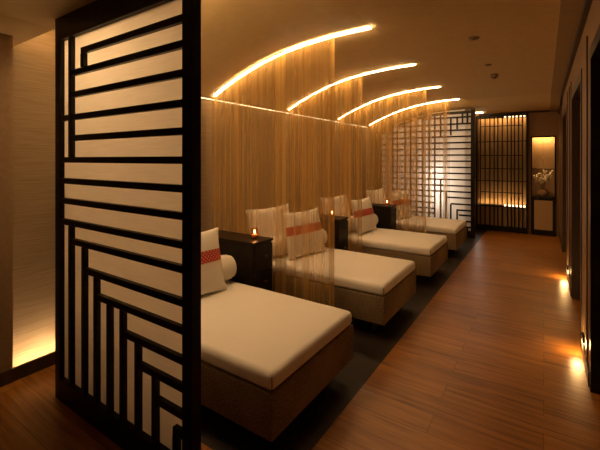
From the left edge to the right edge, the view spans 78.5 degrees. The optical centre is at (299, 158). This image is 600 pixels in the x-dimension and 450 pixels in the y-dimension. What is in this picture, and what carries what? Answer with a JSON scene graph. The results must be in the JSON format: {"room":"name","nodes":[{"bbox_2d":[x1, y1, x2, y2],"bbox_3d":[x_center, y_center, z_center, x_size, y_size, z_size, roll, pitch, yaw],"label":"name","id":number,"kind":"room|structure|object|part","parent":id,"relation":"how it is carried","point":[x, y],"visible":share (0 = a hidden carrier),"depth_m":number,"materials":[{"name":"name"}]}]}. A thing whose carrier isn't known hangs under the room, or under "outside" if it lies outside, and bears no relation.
{"room":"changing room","nodes":[
{"label":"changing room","id":0,"kind":"room"},
{"bbox_2d":[0,33,12,372],"bbox_3d":[-2.865,0.150,0.897,0.195,2.500,3.525,0,0,34],"label":"wall","id":1,"kind":"structure","parent":0,"point":[6,41],"depth_m":2.28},
{"bbox_2d":[0,351,54,387],"bbox_3d":[-0.808,1.357,3.808,0.015,0.085,10.650,0,0,34],"label":"baseboard","id":2,"kind":"structure","parent":1,"relation":"attached to","point":[23,370],"depth_m":2.36,"materials":[{"name":"brown wood"}]},
{"bbox_2d":[0,0,95,46],"bbox_3d":[-2.115,-0.830,0.490,1.895,0.199,3.676,0,0,34],"label":"ceiling","id":3,"kind":"structure","parent":0,"point":[25,20],"depth_m":2.10,"materials":[{"name":"paint"}]},
{"bbox_2d":[13,30,376,366],"bbox_3d":[0.151,0.150,5.497,0.150,2.500,7.475,0,0,34],"label":"wall","id":4,"kind":"structure","parent":0,"point":[33,59],"depth_m":2.61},
{"bbox_2d":[0,229,599,449],"bbox_3d":[0.559,1.450,3.110,3.390,0.100,11.000,0,0,34],"label":"floor","id":5,"kind":"structure","parent":0,"point":[494,359],"depth_m":2.29,"materials":[{"name":"brown wood"}]},
{"bbox_2d":[55,0,200,449],"bbox_3d":[-0.926,0.288,1.845,1.200,2.223,0.050,0,0,34],"label":"lattice screen","id":6,"kind":"object","parent":5,"relation":"on","point":[128,72],"visible":1,"depth_m":1.77,"materials":[{"name":"black wood"}]},
{"bbox_3d":[-1.404,0.288,2.160,0.055,2.223,0.045,0,0,34],"label":"post","id":7,"kind":"part","parent":6,"relation":"part of","materials":[{"name":"black wood"}]},
{"bbox_3d":[-0.930,1.337,1.845,1.082,0.125,0.045,0,0,34],"label":"rail","id":8,"kind":"part","parent":6,"relation":"part of","materials":[{"name":"black wood"}]},
{"bbox_3d":[-0.930,-0.756,1.845,1.082,0.133,0.045,0,0,34],"label":"rail","id":9,"kind":"part","parent":6,"relation":"part of","materials":[{"name":"black wood"}]},
{"bbox_3d":[-0.452,0.288,1.531,0.063,2.223,0.050,0,0,34],"label":"post","id":10,"kind":"part","parent":6,"relation":"part of","materials":[{"name":"black wood"}]},
{"bbox_2d":[218,230,272,290],"bbox_3d":[-0.542,1.032,3.157,0.653,0.735,0.250,0,0,34],"label":"base cabinet","id":11,"kind":"object","parent":5,"relation":"on","point":[252,257],"visible":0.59,"depth_m":2.99,"materials":[{"name":"black wood"}]},
{"bbox_3d":[-0.298,0.804,2.995,0.014,0.208,0.222,0,0,34],"label":"drawer","id":12,"kind":"part","parent":11,"relation":"part of","materials":[{"name":"black wood"}]},
{"bbox_3d":[-0.298,1.014,2.995,0.014,0.200,0.222,0,0,34],"label":"drawer","id":13,"kind":"part","parent":11,"relation":"part of","materials":[{"name":"black wood"}]},
{"bbox_2d":[201,280,352,442],"bbox_3d":[-0.633,1.179,2.496,1.783,0.441,0.850,0,0,34],"label":"daybed","id":14,"kind":"object","parent":5,"relation":"on","point":[266,355],"visible":0.49,"depth_m":1.93,"materials":[{"name":"beige fabric"}]},
{"bbox_2d":[201,227,226,294],"bbox_3d":[-0.755,0.738,2.538,0.546,0.446,0.175,0,0,-45],"label":"cushion","id":15,"kind":"object","parent":14,"relation":"on","point":[212,277],"visible":0.36,"depth_m":2.61,"materials":[{"name":"beige fabric"}]},
{"bbox_2d":[221,255,236,280],"bbox_3d":[-0.829,0.857,2.674,0.810,0.203,0.203,0,0,-43],"label":"bolster","id":16,"kind":"object","parent":14,"relation":"on","point":[229,267],"visible":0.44,"depth_m":2.83,"materials":[{"name":"beige fabric"}]},
{"bbox_3d":[-0.626,1.009,2.491,1.761,0.100,0.846,0,0,34],"label":"mattress","id":17,"kind":"part","parent":14,"relation":"part of","materials":[{"name":"white fabric"}]},
{"bbox_2d":[319,214,347,250],"bbox_3d":[0.241,1.032,4.282,0.653,0.735,0.250,0,0,34],"label":"base cabinet","id":18,"kind":"object","parent":5,"relation":"on","point":[340,222],"visible":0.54,"depth_m":4.09,"materials":[{"name":"black wood"}]},
{"bbox_3d":[0.485,0.804,4.119,0.014,0.208,0.222,0,0,34],"label":"drawer","id":19,"kind":"part","parent":18,"relation":"part of","materials":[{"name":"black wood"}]},
{"bbox_3d":[0.485,1.014,4.119,0.014,0.200,0.222,0,0,34],"label":"drawer","id":20,"kind":"part","parent":18,"relation":"part of","materials":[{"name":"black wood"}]},
{"bbox_2d":[273,247,415,331],"bbox_3d":[0.135,1.179,3.653,1.783,0.441,0.850,0,0,34],"label":"daybed","id":21,"kind":"object","parent":5,"relation":"on","point":[372,288],"visible":0.48,"depth_m":3.11,"materials":[{"name":"beige fabric"}]},
{"bbox_2d":[245,204,288,236],"bbox_3d":[-0.304,0.732,3.871,0.187,0.461,0.662,0,0,40],"label":"cushion","id":22,"kind":"object","parent":21,"relation":"on","point":[264,215],"visible":0.34,"depth_m":3.72,"materials":[{"name":"beige fabric"}]},
{"bbox_2d":[270,229,327,256],"bbox_3d":[-0.032,0.857,3.811,0.810,0.203,0.203,0,0,-43],"label":"bolster","id":23,"kind":"object","parent":21,"relation":"on","point":[325,237],"visible":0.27,"depth_m":3.59,"materials":[{"name":"beige fabric"}]},
{"bbox_2d":[286,208,325,260],"bbox_3d":[0.044,0.738,3.678,0.167,0.446,0.540,0,0,45],"label":"cushion","id":24,"kind":"object","parent":21,"relation":"on","point":[319,245],"visible":0.78,"depth_m":3.58,"materials":[{"name":"beige fabric"}]},
{"bbox_3d":[0.142,1.009,3.648,1.761,0.100,0.846,0,0,34],"label":"mattress","id":25,"kind":"part","parent":21,"relation":"part of","materials":[{"name":"white fabric"}]},
{"bbox_2d":[351,203,395,229],"bbox_3d":[1.085,1.032,5.390,0.653,0.735,0.250,0,0,34],"label":"base cabinet","id":26,"kind":"object","parent":5,"relation":"on","point":[386,214],"visible":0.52,"depth_m":5.20,"materials":[{"name":"black wood"}]},
{"bbox_3d":[1.329,0.804,5.228,0.014,0.208,0.222,0,0,34],"label":"drawer","id":27,"kind":"part","parent":26,"relation":"part of","materials":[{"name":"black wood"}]},
{"bbox_3d":[1.329,1.014,5.228,0.014,0.200,0.222,0,0,34],"label":"drawer","id":28,"kind":"part","parent":26,"relation":"part of","materials":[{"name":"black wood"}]},
{"bbox_2d":[351,228,447,282],"bbox_3d":[0.903,1.179,4.810,1.783,0.441,0.850,0,0,34],"label":"daybed","id":29,"kind":"object","parent":5,"relation":"on","point":[429,252],"visible":0.46,"depth_m":4.29,"materials":[{"name":"beige fabric"}]},
{"bbox_2d":[320,195,347,215],"bbox_3d":[0.494,0.732,5.009,0.187,0.461,0.662,0,0,40],"label":"cushion","id":30,"kind":"object","parent":29,"relation":"on","point":[336,199],"visible":0.29,"depth_m":4.90,"materials":[{"name":"beige fabric"}]},
{"bbox_2d":[347,214,377,230],"bbox_3d":[0.766,0.857,4.949,0.810,0.203,0.203,0,0,-43],"label":"bolster","id":31,"kind":"object","parent":29,"relation":"on","point":[353,228],"visible":0.16,"depth_m":4.78,"materials":[{"name":"beige fabric"}]},
{"bbox_2d":[351,196,376,234],"bbox_3d":[0.838,0.738,4.810,0.175,0.446,0.546,0,0,41],"label":"cushion","id":32,"kind":"object","parent":29,"relation":"on","point":[367,222],"visible":0.92,"depth_m":4.71,"materials":[{"name":"beige fabric"}]},
{"bbox_3d":[0.911,1.009,4.805,1.761,0.100,0.846,0,0,34],"label":"mattress","id":33,"kind":"part","parent":29,"relation":"part of","materials":[{"name":"white fabric"}]},
{"bbox_2d":[380,109,474,237],"bbox_3d":[2.340,0.258,6.996,1.818,2.285,0.055,0,0,34],"label":"lattice screen","id":34,"kind":"object","parent":5,"relation":"on","point":[460,124],"visible":0.43,"depth_m":6.75,"materials":[{"name":"black wood"}]},
{"bbox_3d":[1.622,0.435,7.476,0.090,1.930,0.050,0,0,34],"label":"post","id":35,"kind":"part","parent":34,"relation":"part of","materials":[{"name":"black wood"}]},
{"bbox_3d":[2.352,-0.676,6.991,1.661,0.372,0.050,0,0,34],"label":"rail","id":36,"kind":"part","parent":34,"relation":"part of","materials":[{"name":"black wood"}]},
{"bbox_3d":[3.070,0.258,6.511,0.066,2.285,0.055,0,0,34],"label":"post","id":37,"kind":"part","parent":34,"relation":"part of","materials":[{"name":"black wood"}]},
{"bbox_2d":[396,216,466,254],"bbox_3d":[1.672,1.179,5.967,1.783,0.441,0.850,0,0,34],"label":"daybed","id":38,"kind":"object","parent":5,"relation":"on","point":[455,230],"visible":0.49,"depth_m":5.41,"materials":[{"name":"beige fabric"}]},
{"bbox_2d":[365,188,385,203],"bbox_3d":[1.291,0.732,6.146,0.187,0.461,0.662,0,0,40],"label":"cushion","id":39,"kind":"object","parent":38,"relation":"on","point":[373,193],"visible":0.4,"depth_m":6.06,"materials":[{"name":"beige fabric"}]},
{"bbox_2d":[392,190,411,219],"bbox_3d":[1.639,0.738,5.952,0.543,0.446,0.170,0,0,-45],"label":"cushion","id":40,"kind":"object","parent":38,"relation":"on","point":[394,194],"visible":0.5,"depth_m":5.83,"materials":[{"name":"beige fabric"}]},
{"bbox_3d":[1.679,1.009,5.962,1.761,0.100,0.846,0,0,34],"label":"mattress","id":41,"kind":"part","parent":38,"relation":"part of","materials":[{"name":"white fabric"}]},
{"bbox_2d":[531,195,555,235],"bbox_3d":[4.516,1.048,6.812,0.376,0.705,0.245,0,0,34],"label":"base cabinet","id":42,"kind":"object","parent":5,"relation":"on","point":[543,208],"visible":0.92,"depth_m":6.72,"materials":[{"name":"black wood"}]},
{"bbox_2d":[537,188,548,196],"bbox_3d":[4.508,0.623,6.814,0.196,0.145,0.196,0,0,34],"label":"vase","id":43,"kind":"object","parent":42,"relation":"on","point":[541,192],"visible":1,"depth_m":6.76,"materials":[{"name":"brown ceramic"}]},
{"bbox_2d":[533,170,553,188],"bbox_3d":[4.512,0.438,6.805,0.323,0.487,0.112,0,0,34],"label":"dried flowers","id":44,"kind":"object","parent":43,"relation":"in","point":[546,178],"visible":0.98,"depth_m":6.80,"materials":[{"name":"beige plant"}]},
{"bbox_3d":[4.454,1.030,6.720,0.280,0.540,0.004,0,0,34],"label":"fabric panel","id":45,"kind":"part","parent":42,"relation":"part of","materials":[{"name":"beige fabric"}]},
{"bbox_2d":[201,0,478,133],"bbox_3d":[1.038,-0.783,5.133,1.770,0.573,7.100,0,0,34],"label":"vault","id":46,"kind":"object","parent":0,"point":[236,35],"visible":0.54,"depth_m":3.41,"materials":[{"name":"paint"}]},
{"bbox_2d":[212,35,333,306],"bbox_3d":[-0.308,0.196,3.280,1.368,2.348,0.043,0,0,34],"label":"curtain","id":47,"kind":"object","parent":46,"relation":"hanging from","point":[280,58],"visible":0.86,"depth_m":3.19,"materials":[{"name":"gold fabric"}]},
{"bbox_2d":[201,97,367,127],"bbox_3d":[-0.137,-0.609,4.893,0.020,0.009,5.220,0,0,34],"label":"light strip","id":48,"kind":"object","parent":46,"relation":"attached to","point":[201,97],"visible":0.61,"depth_m":4.32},
{"bbox_2d":[213,26,370,95],"bbox_3d":[-0.167,-0.822,3.256,1.680,0.375,0.032,0,0,34],"label":"light strip","id":49,"kind":"object","parent":46,"relation":"attached to","point":[366,27],"visible":0.56,"depth_m":3.07,"materials":[{"name":"white plastic"}]},
{"bbox_2d":[288,76,359,251],"bbox_3d":[0.275,0.210,4.473,1.019,2.321,0.057,0,0,34],"label":"curtain","id":50,"kind":"object","parent":46,"relation":"hanging from","point":[346,83],"visible":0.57,"depth_m":4.33,"materials":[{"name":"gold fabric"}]},
{"bbox_2d":[289,64,414,108],"bbox_3d":[0.537,-0.824,4.349,1.643,0.371,0.030,0,0,34],"label":"light strip","id":51,"kind":"object","parent":46,"relation":"attached to","point":[409,64],"visible":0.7,"depth_m":4.17,"materials":[{"name":"white plastic"}]},
{"bbox_2d":[338,89,425,232],"bbox_3d":[1.193,0.196,5.528,1.380,2.348,0.044,0,0,34],"label":"curtain","id":52,"kind":"object","parent":46,"relation":"hanging from","point":[407,94],"visible":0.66,"depth_m":5.42,"materials":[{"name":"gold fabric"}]},
{"bbox_2d":[339,86,440,118],"bbox_3d":[1.288,-0.823,5.531,1.585,0.371,0.030,0,0,34],"label":"light strip","id":53,"kind":"object","parent":46,"relation":"attached to","point":[437,86],"visible":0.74,"depth_m":5.39,"materials":[{"name":"white plastic"}]},
{"bbox_2d":[371,101,446,218],"bbox_3d":[1.923,0.195,6.573,1.441,2.350,0.042,0,0,34],"label":"curtain","id":54,"kind":"object","parent":46,"relation":"hanging from","point":[429,106],"visible":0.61,"depth_m":6.51,"materials":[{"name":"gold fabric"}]},
{"bbox_2d":[369,99,458,125],"bbox_3d":[2.001,-0.824,6.594,1.597,0.371,0.030,0,0,34],"label":"light strip","id":55,"kind":"object","parent":46,"relation":"attached to","point":[451,99],"visible":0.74,"depth_m":6.52,"materials":[{"name":"white plastic"}]},
{"bbox_2d":[339,0,560,113],"bbox_3d":[1.336,-0.993,2.594,1.525,0.195,11.000,0,0,34],"label":"ceiling","id":56,"kind":"structure","parent":0,"point":[518,38],"depth_m":3.18,"materials":[{"name":"paint"}]},
{"bbox_2d":[468,36,479,40],"bbox_3d":[1.449,-1.002,3.059,0.086,0.014,0.086,0,0,34],"label":"ceiling detector","id":57,"kind":"object","parent":56,"relation":"attached to","point":[473,38],"visible":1,"depth_m":3.04,"materials":[{"name":"plastic"}]},
{"bbox_2d":[490,73,497,78],"bbox_3d":[2.314,-0.985,4.370,0.084,0.049,0.084,0,0,34],"label":"smoke detector","id":58,"kind":"object","parent":56,"relation":"attached to","point":[495,75],"visible":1,"depth_m":4.35,"materials":[{"name":"plastic"}]},
{"bbox_2d":[465,109,477,228],"bbox_3d":[3.319,0.253,7.093,0.060,2.295,1.150,0,0,34],"label":"wall partition","id":59,"kind":"structure","parent":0,"point":[465,109],"depth_m":7.30,"materials":[{"name":"brown wood"}]},
{"bbox_2d":[477,111,559,235],"bbox_3d":[3.542,0.150,7.575,3.480,2.500,0.300,0,0,34],"label":"wall","id":60,"kind":"structure","parent":0,"point":[539,123],"depth_m":6.76,"materials":[{"name":"brown wood"}]},
{"bbox_2d":[476,113,527,233],"bbox_3d":[3.954,0.270,7.205,0.894,2.260,0.259,0,0,34],"label":"slatted panel","id":61,"kind":"object","parent":60,"relation":"attached to","point":[502,206],"visible":1,"depth_m":7.18,"materials":[{"name":"black wood"}]},
{"bbox_3d":[3.549,0.270,7.373,0.035,2.260,0.090,0,0,34],"label":"post","id":62,"kind":"part","parent":61,"relation":"part of","materials":[{"name":"black wood"}]},
{"bbox_3d":[3.909,-0.843,7.133,0.829,0.035,0.090,0,0,34],"label":"rail","id":63,"kind":"part","parent":61,"relation":"part of","materials":[{"name":"black wood"}]},
{"bbox_3d":[3.909,1.350,7.133,0.829,0.100,0.090,0,0,34],"label":"rail","id":64,"kind":"part","parent":61,"relation":"part of","materials":[{"name":"black wood"}]},
{"bbox_3d":[3.922,1.117,7.152,0.829,0.363,0.015,0,0,34],"label":"panel","id":65,"kind":"part","parent":61,"relation":"part of","materials":[{"name":"brown wood"}]},
{"bbox_3d":[4.010,0.045,7.285,0.829,1.738,0.015,0,0,34],"label":"panel","id":66,"kind":"part","parent":61,"relation":"part of","materials":[{"name":"brown wood"}]},
{"bbox_3d":[4.267,0.270,6.896,0.030,2.260,0.090,0,0,34],"label":"post","id":67,"kind":"part","parent":61,"relation":"part of","materials":[{"name":"black wood"}]},
{"bbox_2d":[479,110,552,115],"bbox_3d":[4.132,-0.885,6.985,1.325,0.040,0.030,0,0,34],"label":"trim","id":68,"kind":"structure","parent":60,"relation":"attached to","point":[540,110],"depth_m":6.98,"materials":[{"name":"brown wood"}]},
{"bbox_2d":[531,136,555,196],"bbox_3d":[4.531,0.138,6.834,0.384,1.125,0.200,0,0,34],"label":"trim","id":69,"kind":"structure","parent":60,"relation":"attached to","point":[531,136],"depth_m":6.78,"materials":[{"name":"black wood"}]},
{"bbox_2d":[531,137,555,233],"bbox_3d":[4.591,0.487,6.926,0.384,1.825,0.020,0,0,34],"label":"wall niche","id":70,"kind":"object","parent":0,"point":[544,147],"depth_m":6.92,"materials":[{"name":"paint"}]},
{"bbox_2d":[560,0,599,362],"bbox_3d":[1.785,0.150,2.128,0.140,2.500,10.720,0,0,34],"label":"wall","id":71,"kind":"structure","parent":0,"point":[592,23],"depth_m":2.66,"materials":[{"name":"brown wood"}]},
{"bbox_2d":[560,112,560,236],"bbox_3d":[4.417,0.255,6.226,0.009,2.110,0.060,0,0,34],"label":"trim","id":72,"kind":"structure","parent":71,"relation":"attached to","point":[560,112],"depth_m":6.20,"materials":[{"name":"brown wood"}]},
{"bbox_2d":[561,108,561,241],"bbox_3d":[4.141,0.255,5.809,0.009,2.110,0.060,0,0,34],"label":"trim","id":73,"kind":"structure","parent":71,"relation":"attached to","point":[561,108],"depth_m":5.79,"materials":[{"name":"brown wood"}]},
{"bbox_2d":[562,104,566,264],"bbox_3d":[3.705,0.360,5.024,0.146,2.080,1.240,0,0,34],"label":"door","id":74,"kind":"structure","parent":71,"relation":"in","point":[564,115],"depth_m":5.51,"materials":[{"name":"brown wood"}]},
{"bbox_2d":[550,0,584,110],"bbox_3d":[1.659,-0.941,2.200,0.150,0.136,10.700,0,0,34],"label":"trim","id":75,"kind":"structure","parent":71,"relation":"attached to","point":[570,10],"depth_m":3.09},
{"bbox_2d":[567,92,567,264],"bbox_3d":[3.211,0.255,4.410,0.009,2.110,0.060,0,0,34],"label":"trim","id":76,"kind":"structure","parent":71,"relation":"attached to","point":[567,92],"depth_m":4.38,"materials":[{"name":"brown wood"}]},
{"bbox_2d":[569,87,569,277],"bbox_3d":[2.990,0.255,4.077,0.009,2.110,0.060,0,0,34],"label":"trim","id":77,"kind":"structure","parent":71,"relation":"attached to","point":[569,87],"depth_m":4.05,"materials":[{"name":"brown wood"}]},
{"bbox_2d":[570,82,571,284],"bbox_3d":[2.824,0.255,3.827,0.009,2.110,0.060,0,0,34],"label":"trim","id":78,"kind":"structure","parent":71,"relation":"attached to","point":[570,82],"depth_m":3.80,"materials":[{"name":"brown wood"}]},
{"bbox_2d":[559,231,588,386],"bbox_3d":[1.722,1.355,2.170,0.012,0.090,10.720,0,0,34],"label":"baseboard","id":79,"kind":"structure","parent":71,"relation":"attached to","point":[586,364],"depth_m":2.59,"materials":[{"name":"brown wood"}]},
{"bbox_2d":[558,0,591,113],"bbox_3d":[1.709,-0.900,2.167,0.030,0.160,10.700,0,0,34],"label":"trim","id":80,"kind":"structure","parent":71,"relation":"attached to","point":[587,3],"depth_m":2.95,"materials":[{"name":"brown wood"}]},
{"bbox_2d":[571,68,581,332],"bbox_3d":[2.496,0.360,3.204,0.146,2.080,1.170,0,0,34],"label":"door","id":81,"kind":"structure","parent":71,"relation":"in","point":[576,94],"depth_m":3.65,"materials":[{"name":"brown wood"}]},
{"bbox_2d":[581,332,584,343],"bbox_3d":[2.020,1.277,2.620,0.014,0.054,0.080,0,0,34],"label":"step light","id":82,"kind":"object","parent":71,"relation":"attached to","point":[582,333],"visible":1,"depth_m":2.59,"materials":[{"name":"black metal"}]},
{"bbox_2d":[585,36,587,360],"bbox_3d":[1.883,0.255,2.410,0.009,2.110,0.060,0,0,34],"label":"trim","id":83,"kind":"structure","parent":71,"relation":"attached to","point":[586,39],"depth_m":2.39,"materials":[{"name":"brown wood"}]},
{"bbox_2d":[589,24,599,394],"bbox_3d":[1.531,0.360,1.750,0.146,2.080,1.120,0,0,34],"label":"door","id":84,"kind":"structure","parent":71,"relation":"in","point":[594,50],"depth_m":2.19,"materials":[{"name":"black wood"}]}
]}

